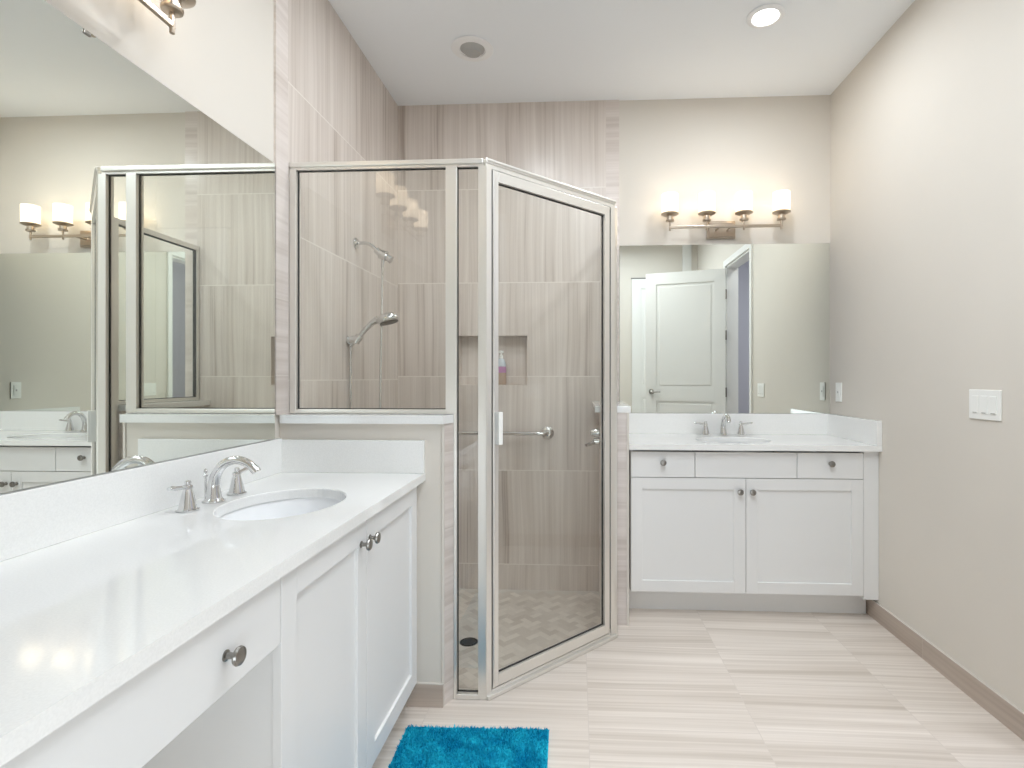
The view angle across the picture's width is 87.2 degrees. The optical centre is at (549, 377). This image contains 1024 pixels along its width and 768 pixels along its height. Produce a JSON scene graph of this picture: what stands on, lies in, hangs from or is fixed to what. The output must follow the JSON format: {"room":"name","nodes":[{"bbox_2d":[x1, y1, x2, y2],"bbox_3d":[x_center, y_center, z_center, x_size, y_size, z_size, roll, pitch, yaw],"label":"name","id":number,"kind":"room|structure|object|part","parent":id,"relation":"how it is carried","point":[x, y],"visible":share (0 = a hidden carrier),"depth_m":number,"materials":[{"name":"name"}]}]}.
{"room":"bathroom","nodes":[
{"label":"bathroom","id":0,"kind":"room"},
{"bbox_2d":[1,0,279,493],"bbox_3d":[-1.145,-0.175,1.633,0.120,3.170,3.940,0,0,3],"label":"wall","id":1,"kind":"structure","parent":0,"point":[219,58],"depth_m":1.70,"materials":[{"name":"paint"}]},
{"bbox_2d":[0,0,274,493],"bbox_3d":[-1.119,-0.296,0.917,0.006,1.058,2.294,0,0,3],"label":"mirror","id":2,"kind":"object","parent":1,"relation":"attached to","point":[137,230],"visible":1,"depth_m":1.35,"materials":[{"name":"grey mirror"}]},
{"bbox_2d":[83,28,90,36],"bbox_3d":[-1.099,-0.819,1.272,0.010,0.012,0.020,0,0,3],"label":"mirror clip","id":3,"kind":"object","parent":2,"relation":"attached to","point":[85,31],"visible":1,"depth_m":1.27,"materials":[{"name":"grey metal"}]},
{"bbox_2d":[0,438,281,561],"bbox_3d":[-1.112,0.301,0.926,0.020,0.132,2.327,0,0,3],"label":"backsplash","id":4,"kind":"structure","parent":1,"relation":"attached to","point":[35,518],"depth_m":1.31,"materials":[{"name":"white stone"}]},
{"bbox_2d":[138,0,195,34],"bbox_3d":[-1.031,-0.995,1.066,0.167,0.250,0.772,0,0,3],"label":"vanity light","id":5,"kind":"object","parent":1,"relation":"attached to","point":[173,9],"visible":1,"depth_m":1.39,"materials":[{"name":"silver metal"}]},
{"bbox_2d":[274,0,287,414],"bbox_3d":[-1.055,-0.808,2.110,0.010,1.904,0.086,0,0,3],"label":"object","id":6,"kind":"structure","parent":1,"relation":"attached to","point":[280,6],"depth_m":2.10,"materials":[{"name":"beige tile"}]},
{"bbox_2d":[288,0,397,413],"bbox_3d":[-1.018,-0.175,2.810,0.010,3.170,1.316,0,0,3],"label":"wall tile","id":7,"kind":"structure","parent":1,"relation":"attached to","point":[340,109],"depth_m":2.63,"materials":[{"name":"beige tile"}]},
{"bbox_2d":[346,237,399,407],"bbox_3d":[-0.883,-0.075,2.738,0.265,1.319,0.185,0,0,3],"label":"shower fixture","id":8,"kind":"object","parent":7,"relation":"attached to","point":[389,318],"visible":0.82,"depth_m":2.71,"materials":[{"name":"silver metal"}]},
{"bbox_3d":[-0.947,-0.692,2.804,0.131,0.087,0.060,0,0,3],"label":"shower arm","id":9,"kind":"part","parent":8,"relation":"part of","materials":[{"name":"silver metal"}]},
{"bbox_2d":[398,100,605,590],"bbox_3d":[-0.311,-0.175,3.481,1.350,3.170,0.100,0,0,3],"label":"wall tile","id":10,"kind":"structure","parent":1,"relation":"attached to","point":[549,251],"depth_m":3.42,"materials":[{"name":"beige tile"}]},
{"bbox_2d":[462,337,526,384],"bbox_3d":[-0.356,-0.114,3.528,0.441,0.315,0.012,0,0,3],"label":"wall niche","id":11,"kind":"object","parent":10,"relation":"attached to","point":[514,348],"visible":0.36,"depth_m":3.52,"materials":[{"name":"tile"}]},
{"bbox_2d":[498,351,505,384],"bbox_3d":[-0.311,-0.067,3.476,0.069,0.222,0.045,0,0,3],"label":"shampoo bottle","id":12,"kind":"object","parent":10,"relation":"on","point":[501,362],"visible":0.83,"depth_m":3.46,"materials":[{"name":"beige"}]},
{"bbox_2d":[459,426,553,438],"bbox_3d":[-0.426,0.348,3.398,0.910,0.080,0.078,0,0,3],"label":"grab bar","id":13,"kind":"object","parent":10,"relation":"attached to","point":[547,432],"visible":0.47,"depth_m":3.36,"materials":[{"name":"silver metal"}]},
{"bbox_2d":[280,423,441,704],"bbox_3d":[-0.735,0.793,2.157,0.644,1.233,0.130,0,0,3],"label":"wall","id":14,"kind":"structure","parent":0,"point":[429,492],"depth_m":2.08,"materials":[{"name":"paint"}]},
{"bbox_2d":[280,413,453,423],"bbox_3d":[-0.712,0.160,2.158,0.668,0.032,0.175,0,0,3],"label":"stone ledge","id":15,"kind":"object","parent":14,"relation":"on","point":[285,418],"visible":0.88,"depth_m":2.07,"materials":[{"name":"white stone"}]},
{"bbox_2d":[406,684,442,707],"bbox_3d":[-0.480,1.226,2.073,0.142,0.088,0.011,0,0,3],"label":"baseboard","id":16,"kind":"structure","parent":14,"relation":"attached to","point":[422,695],"depth_m":2.07,"materials":[{"name":"tile"}]},
{"bbox_2d":[416,682,442,684],"bbox_3d":[-0.480,1.181,2.073,0.142,0.002,0.011,0,0,3],"label":"trim","id":17,"kind":"structure","parent":14,"relation":"attached to","point":[426,683],"depth_m":2.07,"materials":[{"name":"grey tile"}]},
{"bbox_2d":[442,424,444,706],"bbox_3d":[-0.410,0.724,2.074,0.010,1.093,0.006,0,0,3],"label":"trim","id":18,"kind":"structure","parent":14,"relation":"attached to","point":[443,425],"depth_m":2.07,"materials":[{"name":"paint"}]},
{"bbox_2d":[445,423,453,704],"bbox_3d":[-0.396,0.724,2.140,0.035,1.093,0.128,0,0,3],"label":"tile","id":19,"kind":"structure","parent":14,"relation":"attached to","point":[449,427],"depth_m":2.10,"materials":[{"name":"beige tile"}]},
{"bbox_2d":[459,589,599,688],"bbox_3d":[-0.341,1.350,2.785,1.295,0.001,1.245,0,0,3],"label":"floor","id":20,"kind":"structure","parent":0,"point":[544,624],"depth_m":2.96,"materials":[{"name":"tile"}]},
{"bbox_2d":[460,637,477,645],"bbox_3d":[-0.410,1.348,2.741,0.092,0.004,0.092,0,0,3],"label":"floor drain","id":21,"kind":"object","parent":20,"relation":"on","point":[469,641],"visible":1,"depth_m":2.74,"materials":[{"name":"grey metal"}]},
{"bbox_2d":[599,413,626,624],"bbox_3d":[0.357,0.795,3.075,0.117,1.230,0.640,0,0,3],"label":"wall","id":22,"kind":"structure","parent":0,"point":[621,417],"depth_m":2.75,"materials":[{"name":"tile"}]},
{"bbox_2d":[585,425,599,447],"bbox_3d":[0.253,0.340,3.091,0.092,0.150,0.150,0,0,3],"label":"shower valve","id":23,"kind":"object","parent":22,"relation":"attached to","point":[595,432],"visible":0.78,"depth_m":3.07,"materials":[{"name":"silver metal"}]},
{"bbox_2d":[592,401,630,412],"bbox_3d":[0.345,0.162,3.076,0.184,0.034,0.638,0,0,3],"label":"stone ledge","id":24,"kind":"object","parent":22,"relation":"on","point":[622,407],"visible":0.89,"depth_m":2.76,"materials":[{"name":"white stone"}]},
{"bbox_2d":[627,413,628,625],"bbox_3d":[0.421,0.725,3.070,0.012,1.090,0.645,0,0,3],"label":"wall","id":25,"kind":"structure","parent":22,"relation":"attached to","point":[627,413],"depth_m":2.75,"materials":[{"name":"beige paint"}]},
{"bbox_2d":[328,0,914,105],"bbox_3d":[0.921,-1.810,1.513,4.320,0.100,4.020,0,0,3],"label":"ceiling","id":26,"kind":"structure","parent":0,"point":[544,50],"depth_m":2.83,"materials":[{"name":"white paint"}]},
{"bbox_2d":[451,36,492,61],"bbox_3d":[-0.409,-1.744,2.861,0.224,0.031,0.224,0,0,3],"label":"recessed light","id":27,"kind":"object","parent":26,"relation":"in","point":[468,48],"visible":1,"depth_m":2.84,"materials":[{"name":"white"}]},
{"bbox_2d":[746,4,784,27],"bbox_3d":[1.051,-1.754,2.603,0.176,0.010,0.176,0,0,3],"label":"recessed light","id":28,"kind":"object","parent":26,"relation":"in","point":[767,15],"visible":1,"depth_m":2.60,"materials":[{"name":"white plastic"}]},
{"bbox_2d":[372,608,1023,767],"bbox_3d":[0.946,1.340,1.512,4.270,0.140,3.920,0,0,3],"label":"floor","id":29,"kind":"structure","parent":0,"point":[675,688],"depth_m":2.09,"materials":[{"name":"tile"}]},
{"bbox_2d":[142,487,416,767],"bbox_3d":[-0.785,0.834,1.597,0.598,0.872,0.990,0,0,3],"label":"base cabinet","id":30,"kind":"object","parent":29,"relation":"on","point":[341,673],"visible":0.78,"depth_m":1.32,"materials":[{"name":"white paint"}]},
{"bbox_2d":[0,438,425,766],"bbox_3d":[-0.831,0.316,0.921,0.581,0.162,2.348,0,0,3],"label":"countertop","id":31,"kind":"structure","parent":30,"relation":"on","point":[102,578],"depth_m":1.09,"materials":[{"name":"white stone"}]},
{"bbox_2d":[0,579,279,767],"bbox_3d":[-0.686,0.468,0.655,0.300,0.140,0.875,0,0,3],"label":"drawer","id":32,"kind":"object","parent":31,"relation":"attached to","point":[126,728],"visible":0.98,"depth_m":0.78,"materials":[{"name":"white paint"}]},
{"bbox_3d":[-0.537,0.474,0.915,0.030,0.033,0.033,0,0,3],"label":"knob","id":33,"kind":"part","parent":32,"relation":"part of","materials":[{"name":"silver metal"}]},
{"bbox_2d":[167,456,260,512],"bbox_3d":[-0.940,0.298,1.587,0.176,0.136,0.353,0,0,3],"label":"faucet","id":34,"kind":"object","parent":31,"relation":"on","point":[212,490],"visible":1,"depth_m":1.57,"materials":[{"name":"silver metal"}]},
{"bbox_3d":[-1.002,0.297,1.448,0.019,0.019,0.070,0,0,3],"label":"lever","id":35,"kind":"part","parent":34,"relation":"part of","materials":[{"name":"silver metal"}]},
{"bbox_3d":[-1.000,0.324,1.483,0.056,0.084,0.056,0,0,3],"label":"handle","id":36,"kind":"part","parent":34,"relation":"part of","materials":[{"name":"silver metal"}]},
{"bbox_3d":[-1.020,0.318,1.591,0.015,0.098,0.015,0,0,3],"label":"lift rod","id":37,"kind":"part","parent":34,"relation":"part of","materials":[{"name":"silver metal"}]},
{"bbox_3d":[-0.938,0.298,1.587,0.172,0.136,0.060,0,0,3],"label":"spout","id":38,"kind":"part","parent":34,"relation":"part of","materials":[{"name":"silver metal"}]},
{"bbox_3d":[-0.989,0.324,1.697,0.056,0.084,0.056,0,0,3],"label":"handle","id":39,"kind":"part","parent":34,"relation":"part of","materials":[{"name":"silver metal"}]},
{"bbox_2d":[219,497,341,519],"bbox_3d":[-0.782,0.480,1.584,0.356,0.166,0.436,0,0,3],"label":"sink","id":40,"kind":"object","parent":31,"relation":"in","point":[294,506],"visible":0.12,"depth_m":1.75,"materials":[{"name":"white ceramic"}]},
{"bbox_3d":[-0.541,0.771,1.308,0.020,0.734,0.438,0,0,3],"label":"cabinet door","id":41,"kind":"part","parent":30,"relation":"part of","materials":[{"name":"white paint"}]},
{"bbox_3d":[-0.507,0.462,1.487,0.030,0.033,0.033,0,0,3],"label":"knob","id":42,"kind":"part","parent":30,"relation":"part of","materials":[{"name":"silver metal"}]},
{"bbox_3d":[-0.503,0.462,1.549,0.030,0.033,0.033,0,0,3],"label":"knob","id":43,"kind":"part","parent":30,"relation":"part of","materials":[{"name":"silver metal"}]},
{"bbox_3d":[-0.517,0.771,1.767,0.020,0.734,0.476,0,0,3],"label":"cabinet door","id":44,"kind":"part","parent":30,"relation":"part of","materials":[{"name":"white paint"}]},
{"bbox_2d":[289,158,617,700],"bbox_3d":[-0.151,0.201,2.563,1.887,2.138,0.614,0,0,-41],"label":"shower enclosure","id":45,"kind":"object","parent":29,"relation":"on","point":[493,682],"visible":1,"depth_m":2.15,"materials":[{"name":"silver metal"}]},
{"bbox_3d":[-0.714,0.134,2.161,0.609,0.018,0.040,0,0,3],"label":"rail","id":46,"kind":"part","parent":45,"relation":"part of","materials":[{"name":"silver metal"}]},
{"bbox_3d":[-0.652,-0.853,2.158,0.787,0.030,0.048,0,0,3],"label":"header rail","id":47,"kind":"part","parent":45,"relation":"part of","materials":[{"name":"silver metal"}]},
{"bbox_3d":[-0.388,0.216,2.143,0.045,2.108,0.040,0,0,3],"label":"post","id":48,"kind":"part","parent":45,"relation":"part of","materials":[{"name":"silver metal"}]},
{"bbox_3d":[-0.322,1.260,2.138,0.086,0.020,0.044,0,0,3],"label":"rail","id":49,"kind":"part","parent":45,"relation":"part of","materials":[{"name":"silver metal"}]},
{"bbox_3d":[-0.254,0.216,2.134,0.051,2.108,0.044,0,0,3],"label":"corner post","id":50,"kind":"part","parent":45,"relation":"part of","materials":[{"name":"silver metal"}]},
{"bbox_3d":[-0.217,0.200,2.155,0.022,0.130,0.083,0,0,-38],"label":"handle","id":51,"kind":"part","parent":45,"relation":"part of","materials":[{"name":"white plastic"}]},
{"bbox_3d":[0.026,-0.849,2.383,0.771,0.038,0.052,0,0,-42],"label":"header rail","id":52,"kind":"part","parent":45,"relation":"part of","materials":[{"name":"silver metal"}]},
{"bbox_3d":[0.026,0.203,2.379,0.697,2.065,0.035,0,0,-42],"label":"shower door","id":53,"kind":"part","parent":45,"relation":"part of","materials":[{"name":"clear glass"}]},
{"bbox_3d":[0.032,1.256,2.383,0.773,0.028,0.052,0,0,-42],"label":"threshold rail","id":54,"kind":"part","parent":45,"relation":"part of","materials":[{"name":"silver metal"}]},
{"bbox_2d":[387,723,549,767],"bbox_3d":[-0.269,1.260,1.536,0.541,0.018,0.822,0,0,3],"label":"bath mat","id":55,"kind":"object","parent":29,"relation":"on","point":[430,746],"visible":1,"depth_m":1.82,"materials":[{"name":"blue fabric"}]},
{"bbox_2d":[629,450,878,613],"bbox_3d":[1.091,0.826,3.079,1.285,0.889,0.566,0,0,3],"label":"vanity cabinet","id":56,"kind":"object","parent":29,"relation":"on","point":[776,531],"visible":0.98,"depth_m":2.83,"materials":[{"name":"white paint"}]},
{"bbox_3d":[0.606,0.460,2.862,0.336,0.135,0.020,0,0,3],"label":"drawer","id":57,"kind":"part","parent":56,"relation":"part of","materials":[{"name":"white paint"}]},
{"bbox_3d":[0.604,0.448,2.837,0.033,0.033,0.030,0,0,3],"label":"knob","id":58,"kind":"part","parent":56,"relation":"part of","materials":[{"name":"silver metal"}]},
{"bbox_3d":[0.738,0.835,2.855,0.601,0.607,0.020,0,0,3],"label":"cabinet door","id":59,"kind":"part","parent":56,"relation":"part of","materials":[{"name":"white paint"}]},
{"bbox_3d":[1.004,0.600,2.816,0.033,0.033,0.030,0,0,3],"label":"knob","id":60,"kind":"part","parent":56,"relation":"part of","materials":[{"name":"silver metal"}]},
{"bbox_3d":[1.068,0.600,2.812,0.033,0.033,0.030,0,0,3],"label":"knob","id":61,"kind":"part","parent":56,"relation":"part of","materials":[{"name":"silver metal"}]},
{"bbox_2d":[629,413,881,451],"bbox_3d":[1.086,0.301,3.081,1.296,0.158,0.569,0,0,3],"label":"countertop","id":62,"kind":"structure","parent":56,"relation":"on","point":[647,431],"depth_m":3.21,"materials":[{"name":"white stone"}]},
{"bbox_2d":[694,413,752,434],"bbox_3d":[1.067,0.281,3.239,0.353,0.136,0.176,0,0,3],"label":"faucet","id":63,"kind":"object","parent":62,"relation":"on","point":[705,431],"visible":1,"depth_m":3.28,"materials":[{"name":"silver metal"}]},
{"bbox_3d":[0.963,0.307,3.299,0.056,0.084,0.056,0,0,3],"label":"handle","id":64,"kind":"part","parent":63,"relation":"part of","materials":[{"name":"silver metal"}]},
{"bbox_3d":[1.067,0.281,3.237,0.060,0.136,0.172,0,0,3],"label":"spout","id":65,"kind":"part","parent":63,"relation":"part of","materials":[{"name":"silver metal"}]},
{"bbox_3d":[1.177,0.307,3.287,0.056,0.084,0.056,0,0,3],"label":"handle","id":66,"kind":"part","parent":63,"relation":"part of","materials":[{"name":"silver metal"}]},
{"bbox_2d":[692,442,773,451],"bbox_3d":[1.038,0.464,3.034,0.447,0.166,0.339,0,0,3],"label":"sink","id":67,"kind":"object","parent":62,"relation":"in","point":[718,442],"visible":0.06,"depth_m":2.92,"materials":[{"name":"white ceramic"}]},
{"bbox_3d":[1.341,0.835,2.823,0.601,0.607,0.020,0,0,3],"label":"cabinet door","id":68,"kind":"part","parent":56,"relation":"part of","materials":[{"name":"white paint"}]},
{"bbox_3d":[1.473,0.460,2.816,0.338,0.135,0.020,0,0,3],"label":"drawer","id":69,"kind":"part","parent":56,"relation":"part of","materials":[{"name":"white paint"}]},
{"bbox_3d":[1.471,0.448,2.791,0.033,0.033,0.030,0,0,3],"label":"knob","id":70,"kind":"part","parent":56,"relation":"part of","materials":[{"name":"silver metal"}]},
{"bbox_2d":[619,95,829,413],"bbox_3d":[1.149,-0.175,3.424,1.407,3.170,0.120,0,0,3],"label":"wall","id":71,"kind":"structure","parent":0,"point":[763,146],"depth_m":3.37,"materials":[{"name":"paint"}]},
{"bbox_2d":[606,100,618,400],"bbox_3d":[0.404,-0.175,3.438,0.083,3.170,0.090,0,0,3],"label":"tile","id":72,"kind":"structure","parent":71,"relation":"attached to","point":[612,106],"depth_m":3.39,"materials":[{"name":"beige tile"}]},
{"bbox_2d":[619,243,829,413],"bbox_3d":[1.093,-0.308,3.363,1.296,1.058,0.006,0,0,3],"label":"mirror","id":73,"kind":"object","parent":71,"relation":"attached to","point":[723,328],"visible":0.86,"depth_m":3.36,"materials":[{"name":"grey mirror"}]},
{"bbox_2d":[661,190,790,239],"bbox_3d":[1.071,-0.995,3.284,0.772,0.250,0.167,0,0,3],"label":"vanity light","id":74,"kind":"object","parent":71,"relation":"attached to","point":[781,198],"visible":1,"depth_m":3.23,"materials":[{"name":"white glass"}]},
{"bbox_3d":[0.737,-1.063,3.271,0.098,0.114,0.098,0,0,3],"label":"lamp shade","id":75,"kind":"part","parent":74,"relation":"part of","materials":[{"name":"white glass"}]},
{"bbox_3d":[0.959,-1.063,3.259,0.098,0.114,0.098,0,0,3],"label":"lamp shade","id":76,"kind":"part","parent":74,"relation":"part of","materials":[{"name":"white glass"}]},
{"bbox_3d":[1.075,-0.926,3.352,0.174,0.112,0.029,0,0,3],"label":"plate","id":77,"kind":"part","parent":74,"relation":"part of","materials":[{"name":"silver metal"}]},
{"bbox_3d":[1.181,-1.063,3.247,0.098,0.114,0.098,0,0,3],"label":"lamp shade","id":78,"kind":"part","parent":74,"relation":"part of","materials":[{"name":"white glass"}]},
{"bbox_3d":[1.402,-1.063,3.235,0.098,0.114,0.098,0,0,3],"label":"lamp shade","id":79,"kind":"part","parent":74,"relation":"part of","materials":[{"name":"white glass"}]},
{"bbox_2d":[629,413,827,434],"bbox_3d":[1.100,0.286,3.356,1.296,0.128,0.020,0,0,3],"label":"backsplash","id":80,"kind":"structure","parent":71,"relation":"attached to","point":[639,423],"depth_m":3.34,"materials":[{"name":"white stone"}]},
{"bbox_2d":[830,0,1023,710],"bbox_3d":[1.711,-0.175,1.482,0.120,3.170,3.940,0,0,3],"label":"wall","id":81,"kind":"structure","parent":0,"point":[927,128],"depth_m":2.30,"materials":[{"name":"paint"}]},
{"bbox_2d":[836,383,841,401],"bbox_3d":[1.738,0.085,3.220,0.009,0.115,0.070,0,0,3],"label":"wall outlet","id":82,"kind":"object","parent":81,"relation":"attached to","point":[838,385],"visible":1,"depth_m":3.21,"materials":[{"name":"white plastic"}]},
{"bbox_2d":[866,600,1023,740],"bbox_3d":[1.694,1.224,2.411,0.011,0.092,1.125,0,0,3],"label":"baseboard","id":83,"kind":"structure","parent":81,"relation":"attached to","point":[1009,716],"depth_m":2.23,"materials":[{"name":"tile"}]},
{"bbox_2d":[969,389,1001,420],"bbox_3d":[1.677,0.103,2.064,0.009,0.115,0.162,0,0,3],"label":"light switch","id":84,"kind":"object","parent":81,"relation":"attached to","point":[983,404],"visible":1,"depth_m":2.05,"materials":[{"name":"white plastic"}]}
]}

